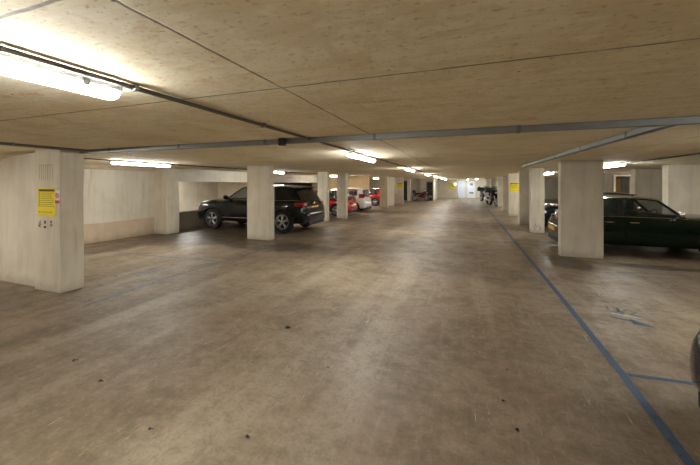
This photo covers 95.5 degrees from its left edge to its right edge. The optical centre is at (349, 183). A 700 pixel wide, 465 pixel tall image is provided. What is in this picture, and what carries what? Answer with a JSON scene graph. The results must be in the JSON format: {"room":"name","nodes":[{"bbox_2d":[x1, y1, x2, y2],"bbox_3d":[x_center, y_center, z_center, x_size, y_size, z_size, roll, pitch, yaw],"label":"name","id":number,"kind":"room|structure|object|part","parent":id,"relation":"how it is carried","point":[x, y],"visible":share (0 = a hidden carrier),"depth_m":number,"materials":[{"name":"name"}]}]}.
{"room":"parking garage","nodes":[
{"label":"parking garage","id":0,"kind":"room"},
{"bbox_2d":[0,153,34,285],"bbox_3d":[-6.673,0.580,5.908,3.550,2.240,0.220,0,0,20],"label":"wall","id":1,"kind":"structure","parent":0,"point":[17,173],"depth_m":5.43,"materials":[{"name":"concrete"}]},
{"bbox_2d":[84,169,227,228],"bbox_3d":[-7.452,0.575,9.364,0.250,2.250,28.600,0,0,20],"label":"wall","id":2,"kind":"structure","parent":0,"point":[109,195],"depth_m":9.88,"materials":[{"name":"concrete"}]},
{"bbox_2d":[0,160,155,170],"bbox_3d":[-7.447,-0.490,8.831,0.120,0.120,4.400,0,0,20],"label":"trim","id":3,"kind":"structure","parent":2,"relation":"attached to","point":[86,166],"depth_m":9.68,"materials":[{"name":"concrete"}]},
{"bbox_2d":[84,217,153,244],"bbox_3d":[-9.437,1.420,3.383,0.050,0.560,16.000,0,0,20],"label":"baseboard","id":4,"kind":"structure","parent":2,"relation":"attached to","point":[106,231],"depth_m":9.75,"materials":[{"name":"paint"}]},
{"bbox_2d":[218,182,246,197],"bbox_3d":[-6.442,0.575,18.775,3.600,2.250,0.200,0,0,20],"label":"wall","id":5,"kind":"structure","parent":0,"point":[224,188],"depth_m":18.86,"materials":[{"name":"concrete"}]},
{"bbox_2d":[179,182,311,211],"bbox_3d":[-7.536,0.575,20.761,0.200,2.250,50.000,0,0,20],"label":"wall","id":6,"kind":"structure","parent":0,"point":[191,194],"depth_m":17.68,"materials":[{"name":"concrete"}]},
{"bbox_2d":[179,169,317,182],"bbox_3d":[-4.221,-0.315,16.970,0.300,0.470,12.100,0,0,20],"label":"trim","id":7,"kind":"structure","parent":6,"relation":"attached to","point":[185,175],"depth_m":13.58,"materials":[{"name":"concrete"}]},
{"bbox_2d":[312,176,369,194],"bbox_3d":[-0.687,0.575,22.263,4.280,2.250,0.250,0,0,20],"label":"wall","id":8,"kind":"structure","parent":0,"point":[353,181],"depth_m":21.80,"materials":[{"name":"beige concrete"}]},
{"bbox_2d":[0,198,699,464],"bbox_3d":[4.795,1.800,16.340,30.000,0.200,50.000,0,0,20],"label":"floor","id":9,"kind":"structure","parent":0,"point":[412,323],"depth_m":3.21,"materials":[{"name":"concrete"}]},
{"bbox_2d":[35,149,83,292],"bbox_3d":[-4.738,0.575,5.187,0.660,2.250,0.332,0,0,20],"label":"concrete pillar","id":10,"kind":"structure","parent":9,"relation":"on","point":[59,240],"depth_m":5.05,"materials":[{"name":"white concrete"}]},
{"bbox_2d":[38,188,55,216],"bbox_3d":[-4.799,0.285,5.030,0.470,0.450,0.008,0,0,20],"label":"notice sign","id":11,"kind":"object","parent":10,"relation":"attached to","point":[46,197],"visible":1,"depth_m":5.02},
{"bbox_2d":[55,190,59,202],"bbox_3d":[-4.545,0.200,4.938,0.110,0.200,0.012,0,0,20],"label":"prohibition sign","id":12,"kind":"object","parent":10,"relation":"attached to","point":[57,195],"visible":1,"depth_m":4.93,"materials":[{"name":"white plastic"}]},
{"bbox_2d":[114,268,167,277],"bbox_3d":[-3.983,1.697,6.093,0.617,0.001,0.826,0,0,20],"label":"painted number","id":13,"kind":"object","parent":9,"relation":"on","point":[115,276],"visible":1,"depth_m":6.10,"materials":[{"name":"blue paint"}]},
{"bbox_2d":[106,250,220,261],"bbox_3d":[-4.528,1.697,7.519,3.603,0.001,0.160,0,0,20],"label":"painted line","id":14,"kind":"object","parent":9,"relation":"on","point":[106,250],"visible":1,"depth_m":7.34,"materials":[{"name":"blue paint"}]},
{"bbox_2d":[153,168,178,233],"bbox_3d":[-6.380,0.575,11.051,0.630,2.250,0.500,0,0,20],"label":"concrete pillar","id":15,"kind":"structure","parent":9,"relation":"on","point":[165,180],"depth_m":10.84,"materials":[{"name":"beige concrete"}]},
{"bbox_2d":[84,236,301,305],"bbox_3d":[-2.642,1.697,7.373,0.220,0.001,6.303,0,0,20],"label":"painted line","id":16,"kind":"object","parent":9,"relation":"on","point":[301,236],"visible":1,"depth_m":5.71,"materials":[{"name":"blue paint"}]},
{"bbox_2d":[247,166,273,239],"bbox_3d":[-2.762,0.575,9.839,0.820,2.250,0.260,0,0,20],"label":"concrete pillar","id":17,"kind":"structure","parent":9,"relation":"on","point":[260,179],"depth_m":9.71,"materials":[{"name":"beige concrete"}]},
{"bbox_2d":[198,185,324,232],"bbox_3d":[-3.479,0.862,12.380,4.878,1.677,2.243,0,0,20],"label":"parked car","id":18,"kind":"object","parent":9,"relation":"on","point":[293,204],"visible":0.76,"depth_m":11.47,"materials":[{"name":"black paint"}]},
{"bbox_3d":[-5.236,1.140,12.008,0.929,0.578,0.077,0,0,22],"label":"arch trim","id":19,"kind":"part","parent":18,"relation":"part of","materials":[{"name":"black plastic"}]},
{"bbox_3d":[-4.146,0.950,11.636,1.040,0.640,0.101,0,0,20],"label":"door","id":20,"kind":"part","parent":18,"relation":"part of","materials":[{"name":"black paint"}]},
{"bbox_3d":[-2.968,0.588,12.197,3.080,0.085,1.630,0,0,20],"label":"cabin trim","id":21,"kind":"part","parent":18,"relation":"part of","materials":[{"name":"plastic"}]},
{"bbox_3d":[-2.358,1.140,10.965,0.929,0.578,0.077,0,0,18],"label":"arch trim","id":22,"kind":"part","parent":18,"relation":"part of","materials":[{"name":"black plastic"}]},
{"bbox_2d":[294,202,306,205],"bbox_3d":[-1.671,0.700,10.889,0.479,0.120,0.227,0,0,-25],"label":"tail light","id":23,"kind":"object","parent":18,"relation":"attached to","point":[295,203],"depth_m":10.84,"materials":[{"name":"red plastic"}]},
{"bbox_2d":[318,172,328,220],"bbox_3d":[-1.229,0.575,14.707,0.480,2.250,0.260,0,0,20],"label":"concrete pillar","id":24,"kind":"structure","parent":9,"relation":"on","point":[323,177],"depth_m":14.56,"materials":[{"name":"beige concrete"}]},
{"bbox_2d":[315,189,356,215],"bbox_3d":[-1.631,0.994,17.953,3.987,1.412,2.035,0,0,20],"label":"parked car","id":25,"kind":"object","parent":9,"relation":"on","point":[352,203],"visible":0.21,"depth_m":17.04,"materials":[{"name":"red paint"}]},
{"bbox_2d":[337,173,347,217],"bbox_3d":[-0.387,0.575,15.914,0.470,2.250,0.300,0,0,20],"label":"concrete pillar","id":26,"kind":"structure","parent":9,"relation":"on","point":[342,178],"depth_m":15.78,"materials":[{"name":"beige concrete"}]},
{"bbox_2d":[331,188,371,211],"bbox_3d":[-0.668,0.964,20.370,3.968,1.472,2.035,0,0,20],"label":"parked car","id":27,"kind":"object","parent":9,"relation":"on","point":[363,200],"visible":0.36,"depth_m":19.26,"materials":[{"name":"white paint"}]},
{"bbox_2d":[370,188,379,205],"bbox_3d":[1.046,1.014,25.864,3.987,1.372,2.035,0,0,20],"label":"parked car","id":28,"kind":"object","parent":9,"relation":"on","point":[375,198],"visible":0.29,"depth_m":24.73,"materials":[{"name":"red paint"}]},
{"bbox_2d":[380,176,387,207],"bbox_3d":[2.439,0.575,22.762,0.570,2.250,0.300,0,0,20],"label":"concrete pillar","id":29,"kind":"structure","parent":9,"relation":"on","point":[383,179],"depth_m":22.61,"materials":[{"name":"beige concrete"}]},
{"bbox_2d":[388,177,394,205],"bbox_3d":[3.151,0.575,24.525,0.520,2.250,0.300,0,0,20],"label":"concrete pillar","id":30,"kind":"structure","parent":9,"relation":"on","point":[391,180],"depth_m":24.38,"materials":[{"name":"beige concrete"}]},
{"bbox_2d":[395,177,403,204],"bbox_3d":[4.047,0.575,26.329,0.750,2.250,0.300,0,0,20],"label":"concrete pillar","id":31,"kind":"structure","parent":9,"relation":"on","point":[399,192],"depth_m":26.19,"materials":[{"name":"beige concrete"}]},
{"bbox_2d":[397,183,402,187],"bbox_3d":[4.094,0.130,26.148,0.500,0.420,0.008,0,0,20],"label":"notice sign","id":32,"kind":"object","parent":31,"relation":"attached to","point":[399,185],"visible":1,"depth_m":26.14,"materials":[{"name":"yellow paper"}]},
{"bbox_2d":[407,178,410,200],"bbox_3d":[5.876,0.575,31.622,0.320,2.250,0.300,0,0,20],"label":"concrete pillar","id":33,"kind":"structure","parent":9,"relation":"on","point":[408,179],"depth_m":31.48,"materials":[{"name":"beige concrete"}]},
{"bbox_2d":[412,190,429,200],"bbox_3d":[7.063,1.097,31.677,1.746,1.206,1.139,0,0,5],"label":"motorcycle","id":34,"kind":"object","parent":9,"relation":"on","point":[424,193],"visible":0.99,"depth_m":31.54,"materials":[{"name":"metal"}]},
{"bbox_2d":[419,179,422,200],"bbox_3d":[7.220,0.575,32.511,0.350,2.250,0.280,0,0,20],"label":"concrete pillar","id":35,"kind":"structure","parent":9,"relation":"on","point":[420,180],"depth_m":32.39,"materials":[{"name":"beige concrete"}]},
{"bbox_2d":[477,186,492,200],"bbox_3d":[12.877,0.929,30.428,1.455,1.541,2.231,0,0,3],"label":"motorcycle","id":36,"kind":"object","parent":9,"relation":"on","point":[482,195],"visible":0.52,"depth_m":31.02,"materials":[{"name":"metal"}]},
{"bbox_2d":[480,187,495,203],"bbox_3d":[11.955,0.963,27.572,1.392,1.474,2.134,0,0,25],"label":"motorcycle","id":37,"kind":"object","parent":9,"relation":"on","point":[485,193],"visible":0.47,"depth_m":27.01,"materials":[{"name":"metal"}]},
{"bbox_2d":[486,179,489,187],"bbox_3d":[15.237,0.575,35.065,0.420,2.250,0.300,0,0,20],"label":"concrete pillar","id":38,"kind":"structure","parent":9,"relation":"on","point":[487,180],"depth_m":34.92,"materials":[{"name":"beige concrete"}]},
{"bbox_2d":[484,187,497,205],"bbox_3d":[11.211,0.929,24.864,1.455,1.541,2.231,0,0,5],"label":"motorcycle","id":39,"kind":"object","parent":9,"relation":"on","point":[492,192],"visible":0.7,"depth_m":24.64,"materials":[{"name":"metal"}]},
{"bbox_2d":[490,178,494,201],"bbox_3d":[13.625,0.575,30.331,0.420,2.250,0.300,0,0,20],"label":"concrete pillar","id":40,"kind":"structure","parent":9,"relation":"on","point":[492,180],"depth_m":30.20,"materials":[{"name":"beige concrete"}]},
{"bbox_2d":[497,177,502,206],"bbox_3d":[11.229,0.575,23.648,0.460,2.250,0.300,0,0,20],"label":"concrete pillar","id":41,"kind":"structure","parent":9,"relation":"on","point":[499,179],"depth_m":23.52,"materials":[{"name":"beige concrete"}]},
{"bbox_2d":[503,175,507,210],"bbox_3d":[9.995,0.575,20.266,0.460,2.250,0.300,0,0,20],"label":"concrete pillar","id":42,"kind":"structure","parent":9,"relation":"on","point":[505,177],"depth_m":20.16,"materials":[{"name":"beige concrete"}]},
{"bbox_2d":[508,174,518,215],"bbox_3d":[8.762,0.575,16.990,0.530,2.250,0.300,0,0,20],"label":"concrete pillar","id":43,"kind":"structure","parent":9,"relation":"on","point":[513,197],"depth_m":16.86,"materials":[{"name":"beige concrete"}]},
{"bbox_2d":[509,183,518,191],"bbox_3d":[8.715,0.165,16.843,0.500,0.470,0.008,0,0,20],"label":"notice sign","id":44,"kind":"object","parent":43,"relation":"attached to","point":[513,187],"visible":0.99,"depth_m":16.85,"materials":[{"name":"yellow paper"}]},
{"bbox_2d":[519,171,528,224],"bbox_3d":[7.433,0.575,13.429,0.510,2.250,0.300,0,0,20],"label":"concrete pillar","id":45,"kind":"structure","parent":9,"relation":"on","point":[523,175],"depth_m":13.31,"materials":[{"name":"beige concrete"}]},
{"bbox_2d":[529,168,544,232],"bbox_3d":[6.570,0.575,11.184,0.420,2.250,0.310,0,0,20],"label":"concrete pillar","id":46,"kind":"structure","parent":9,"relation":"on","point":[536,175],"depth_m":11.05,"materials":[{"name":"beige concrete"}]},
{"bbox_2d":[558,160,603,258],"bbox_3d":[5.390,0.575,7.448,0.840,2.250,0.220,0,0,20],"label":"concrete pillar","id":47,"kind":"structure","parent":9,"relation":"on","point":[580,182],"depth_m":7.35,"materials":[{"name":"white concrete"}]},
{"bbox_2d":[545,191,636,227],"bbox_3d":[8.509,0.984,11.716,3.037,1.432,2.035,0,0,20],"label":"parked car","id":48,"kind":"object","parent":9,"relation":"on","point":[550,208],"visible":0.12,"depth_m":11.34,"materials":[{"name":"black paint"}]},
{"bbox_2d":[488,210,696,464],"bbox_3d":[5.454,1.697,11.111,0.298,0.001,21.401,0,0,20],"label":"painted line","id":49,"kind":"object","parent":9,"relation":"on","point":[674,443],"visible":1,"depth_m":2.70,"materials":[{"name":"blue paint"}]},
{"bbox_2d":[616,179,620,191],"bbox_3d":[14.758,0.700,17.905,0.600,2.000,0.530,0,0,20],"label":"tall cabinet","id":50,"kind":"object","parent":9,"relation":"on","point":[618,181],"visible":0.22,"depth_m":17.61,"materials":[{"name":"brown wood"}]},
{"bbox_2d":[548,195,699,251],"bbox_3d":[7.317,0.994,8.191,3.697,1.412,2.000,0,0,20],"label":"parked car","id":51,"kind":"object","parent":9,"relation":"on","point":[629,227],"visible":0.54,"depth_m":7.51,"materials":[{"name":"green paint"}]},
{"bbox_3d":[6.339,1.105,7.697,0.480,0.530,0.081,0,0,20],"label":"door","id":52,"kind":"part","parent":51,"relation":"part of","materials":[{"name":"green paint"}]},
{"bbox_3d":[7.234,0.765,8.591,0.140,0.250,0.440,0,0,20],"label":"seat","id":53,"kind":"part","parent":51,"relation":"part of","materials":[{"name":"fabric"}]},
{"bbox_3d":[6.998,0.765,7.935,0.140,0.250,0.440,0,0,20],"label":"seat","id":54,"kind":"part","parent":51,"relation":"part of","materials":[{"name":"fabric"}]},
{"bbox_2d":[636,206,642,211],"bbox_3d":[8.064,0.711,8.835,0.120,0.191,0.284,0,0,20],"label":"mirror","id":55,"kind":"object","parent":51,"relation":"attached to","point":[638,208],"depth_m":8.80,"materials":[{"name":"silver metal"}]},
{"bbox_3d":[7.003,0.797,8.304,2.040,0.085,1.394,0,0,20],"label":"cabin trim","id":56,"kind":"part","parent":51,"relation":"part of","materials":[{"name":"plastic"}]},
{"bbox_3d":[6.713,0.801,7.629,2.132,0.038,0.040,0,0,20],"label":"belt trim","id":57,"kind":"part","parent":51,"relation":"part of","materials":[{"name":"silver metal"}]},
{"bbox_3d":[7.112,1.105,7.423,1.120,0.530,0.087,0,0,20],"label":"door","id":58,"kind":"part","parent":51,"relation":"part of","materials":[{"name":"green paint"}]},
{"bbox_2d":[675,211,685,218],"bbox_3d":[7.486,0.711,7.220,0.120,0.191,0.284,0,0,20],"label":"mirror","id":59,"kind":"object","parent":51,"relation":"attached to","point":[680,214],"depth_m":7.15,"materials":[{"name":"silver metal"}]},
{"bbox_2d":[605,306,644,317],"bbox_3d":[3.637,1.697,4.234,0.345,0.001,0.338,0,0,20],"label":"painted number","id":60,"kind":"object","parent":9,"relation":"on","point":[618,309],"visible":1,"depth_m":4.23,"materials":[{"name":"blue paint"}]},
{"bbox_2d":[610,316,654,327],"bbox_3d":[3.474,1.697,3.912,0.380,0.001,0.230,0,0,20],"label":"painted arrow","id":61,"kind":"object","parent":9,"relation":"on","point":[631,320],"visible":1,"depth_m":3.90,"materials":[{"name":"blue paint"}]},
{"bbox_2d":[631,169,661,212],"bbox_3d":[10.831,0.575,11.574,0.860,2.250,0.300,0,0,20],"label":"concrete pillar","id":62,"kind":"structure","parent":9,"relation":"on","point":[644,182],"depth_m":11.45,"materials":[{"name":"beige concrete"}]},
{"bbox_2d":[602,272,694,276],"bbox_3d":[6.755,1.697,5.520,4.008,0.001,0.299,0,0,20],"label":"painted line","id":63,"kind":"object","parent":9,"relation":"on","point":[602,272],"visible":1,"depth_m":6.10,"materials":[{"name":"blue paint"}]},
{"bbox_2d":[626,373,693,384],"bbox_3d":[3.995,1.697,2.302,3.232,0.001,0.080,0,0,20],"label":"painted line","id":64,"kind":"object","parent":9,"relation":"on","point":[628,374],"visible":1,"depth_m":2.77,"materials":[{"name":"blue paint"}]},
{"bbox_2d":[662,164,699,214],"bbox_3d":[9.687,0.575,9.169,0.950,2.250,0.300,0,0,20],"label":"concrete pillar","id":65,"kind":"structure","parent":9,"relation":"on","point":[680,183],"depth_m":9.09,"materials":[{"name":"beige concrete"}]},
{"bbox_2d":[690,330,699,407],"bbox_3d":[4.217,0.964,1.144,4.037,1.472,2.052,0,0,20],"label":"parked car","id":66,"kind":"object","parent":9,"relation":"on","point":[695,346],"visible":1,"depth_m":2.34,"materials":[{"name":"black paint"}]},
{"bbox_2d":[0,0,699,178],"bbox_3d":[4.795,-0.600,16.340,30.000,0.100,50.000,0,0,20],"label":"ceiling","id":67,"kind":"structure","parent":0,"point":[307,68],"depth_m":1.66,"materials":[{"name":"concrete"}]},
{"bbox_2d":[0,142,88,151],"bbox_3d":[-5.991,-0.525,-0.057,0.056,0.049,10.850,0,0,20],"label":"conduit","id":68,"kind":"object","parent":67,"relation":"attached to","point":[1,143],"visible":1,"depth_m":4.48,"materials":[{"name":"metal"}]},
{"bbox_2d":[0,52,121,99],"bbox_3d":[-1.534,-0.502,1.039,0.116,0.096,1.536,0,0,20],"label":"lamp","id":69,"kind":"object","parent":67,"relation":"attached to","point":[12,66],"visible":0.96,"depth_m":1.45,"materials":[{"name":"white plastic"}]},
{"bbox_2d":[111,161,170,166],"bbox_3d":[-5.149,-0.502,7.922,0.116,0.096,1.536,0,0,20],"label":"lamp","id":70,"kind":"object","parent":67,"relation":"attached to","point":[112,162],"visible":0.79,"depth_m":7.80,"materials":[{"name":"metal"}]},
{"bbox_2d":[0,45,309,139],"bbox_3d":[-2.310,-0.531,-1.373,0.044,0.037,10.855,0,0,20],"label":"conduit","id":71,"kind":"object","parent":67,"relation":"attached to","point":[134,87],"visible":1,"depth_m":1.68,"materials":[{"name":"metal"}]},
{"bbox_2d":[84,158,336,175],"bbox_3d":[-0.912,-0.531,19.502,0.044,0.037,28.900,0,0,20],"label":"conduit","id":72,"kind":"object","parent":67,"relation":"attached to","point":[84,158],"visible":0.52,"depth_m":8.46,"materials":[{"name":"metal"}]},
{"bbox_2d":[278,138,285,145],"bbox_3d":[-0.813,-0.504,3.808,0.070,0.089,0.070,0,0,20],"label":"junction box","id":73,"kind":"object","parent":67,"relation":"attached to","point":[281,141],"visible":1,"depth_m":3.78,"materials":[{"name":"black plastic"}]},
{"bbox_2d":[346,152,375,161],"bbox_3d":[0.241,-0.502,5.990,0.116,0.096,1.536,0,0,20],"label":"lamp","id":74,"kind":"object","parent":67,"relation":"attached to","point":[349,154],"visible":0.98,"depth_m":5.69,"materials":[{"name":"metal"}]},
{"bbox_2d":[321,142,445,178],"bbox_3d":[5.210,-0.531,19.604,0.044,0.037,33.575,0,0,20],"label":"conduit","id":75,"kind":"object","parent":67,"relation":"attached to","point":[322,143],"visible":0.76,"depth_m":5.61,"materials":[{"name":"metal"}]},
{"bbox_2d":[79,116,699,153],"bbox_3d":[-0.386,-0.519,3.740,8.450,0.062,0.072,0,0,20],"label":"cable tray","id":76,"kind":"object","parent":67,"relation":"attached to","point":[688,120],"visible":0.89,"depth_m":3.22,"materials":[{"name":"metal"}]},
{"bbox_2d":[522,125,676,166],"bbox_3d":[3.877,-0.519,5.956,0.092,0.062,6.970,0,0,20],"label":"cable tray","id":77,"kind":"object","parent":67,"relation":"attached to","point":[639,131],"visible":0.84,"depth_m":3.79,"materials":[{"name":"metal"}]},
{"bbox_2d":[604,162,625,167],"bbox_3d":[7.126,-0.502,8.706,0.116,0.096,1.536,0,0,20],"label":"lamp","id":78,"kind":"object","parent":67,"relation":"attached to","point":[620,163],"visible":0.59,"depth_m":8.39,"materials":[{"name":"plastic"}]},
{"bbox_2d":[604,164,624,167],"bbox_3d":[7.126,-0.476,8.706,0.108,0.044,1.484,0,0,20],"label":"diffuser","id":79,"kind":"object","parent":78,"relation":"attached to","point":[606,165],"depth_m":8.47,"materials":[{"name":"white plastic"}]},
{"bbox_2d":[554,152,699,172],"bbox_3d":[7.768,-0.531,10.229,0.044,0.037,39.500,0,0,20],"label":"conduit","id":80,"kind":"object","parent":67,"relation":"attached to","point":[698,153],"visible":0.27,"depth_m":6.45,"materials":[{"name":"metal"}]},
{"bbox_2d":[370,179,433,200],"bbox_3d":[5.025,0.575,33.574,7.400,2.250,0.200,0,0,20],"label":"wall","id":81,"kind":"structure","parent":0,"point":[374,183],"depth_m":32.91,"materials":[{"name":"concrete"}]},
{"bbox_2d":[404,180,406,199],"bbox_3d":[5.749,0.665,33.149,0.890,2.070,0.112,0,0,20],"label":"door","id":82,"kind":"structure","parent":81,"relation":"in","point":[405,181],"depth_m":33.14,"materials":[{"name":"grey concrete"}]},
{"bbox_2d":[426,182,432,200],"bbox_3d":[8.102,0.725,32.305,0.690,1.950,0.112,0,0,20],"label":"door","id":83,"kind":"structure","parent":81,"relation":"in","point":[429,185],"depth_m":32.29,"materials":[{"name":"grey concrete"}]},
{"bbox_2d":[434,179,436,199],"bbox_3d":[9.223,0.575,34.618,0.200,2.250,4.600,0,0,20],"label":"wall","id":84,"kind":"structure","parent":0,"point":[435,180],"depth_m":34.37,"materials":[{"name":"concrete"}]},
{"bbox_2d":[437,179,456,198],"bbox_3d":[11.045,0.575,36.515,2.350,2.250,0.200,0,0,20],"label":"wall","id":85,"kind":"structure","parent":0,"point":[443,191],"depth_m":36.40,"materials":[{"name":"concrete"}]},
{"bbox_2d":[449,183,454,188],"bbox_3d":[11.617,0.210,36.199,0.620,0.620,0.008,0,0,20],"label":"notice sign","id":86,"kind":"object","parent":85,"relation":"attached to","point":[451,185],"visible":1,"depth_m":36.20,"materials":[{"name":"yellow paper"}]},
{"bbox_2d":[457,179,557,198],"bbox_3d":[19.918,0.575,36.521,14.750,2.250,0.200,0,0,20],"label":"wall","id":87,"kind":"structure","parent":0,"point":[551,185],"depth_m":35.69,"materials":[{"name":"concrete"}]},
{"bbox_2d":[458,181,464,197],"bbox_3d":[13.535,0.675,38.643,0.780,2.050,0.112,0,0,20],"label":"door","id":88,"kind":"structure","parent":87,"relation":"in","point":[461,184],"depth_m":38.64,"materials":[{"name":"white paint"}]},
{"bbox_2d":[467,181,474,197],"bbox_3d":[14.608,0.675,38.259,0.900,2.050,0.112,0,0,20],"label":"door","id":89,"kind":"structure","parent":87,"relation":"in","point":[470,184],"depth_m":38.26,"materials":[{"name":"white paint"}]},
{"bbox_2d":[604,173,630,203],"bbox_3d":[15.914,0.575,15.648,8.200,2.250,0.200,0,0,20],"label":"wall partition","id":90,"kind":"structure","parent":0,"point":[608,177],"depth_m":16.45,"materials":[{"name":"grey concrete"}]},
{"bbox_2d":[613,175,630,193],"bbox_3d":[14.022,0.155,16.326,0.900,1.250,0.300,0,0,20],"label":"door frame","id":91,"kind":"structure","parent":90,"relation":"in","point":[614,176],"depth_m":16.31,"materials":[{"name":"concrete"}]},
{"bbox_2d":[616,178,629,192],"bbox_3d":[18.821,0.575,11.312,0.200,2.250,50.000,0,0,20],"label":"wall","id":92,"kind":"structure","parent":0,"point":[625,182],"depth_m":28.87,"materials":[{"name":"grey concrete"}]}
]}

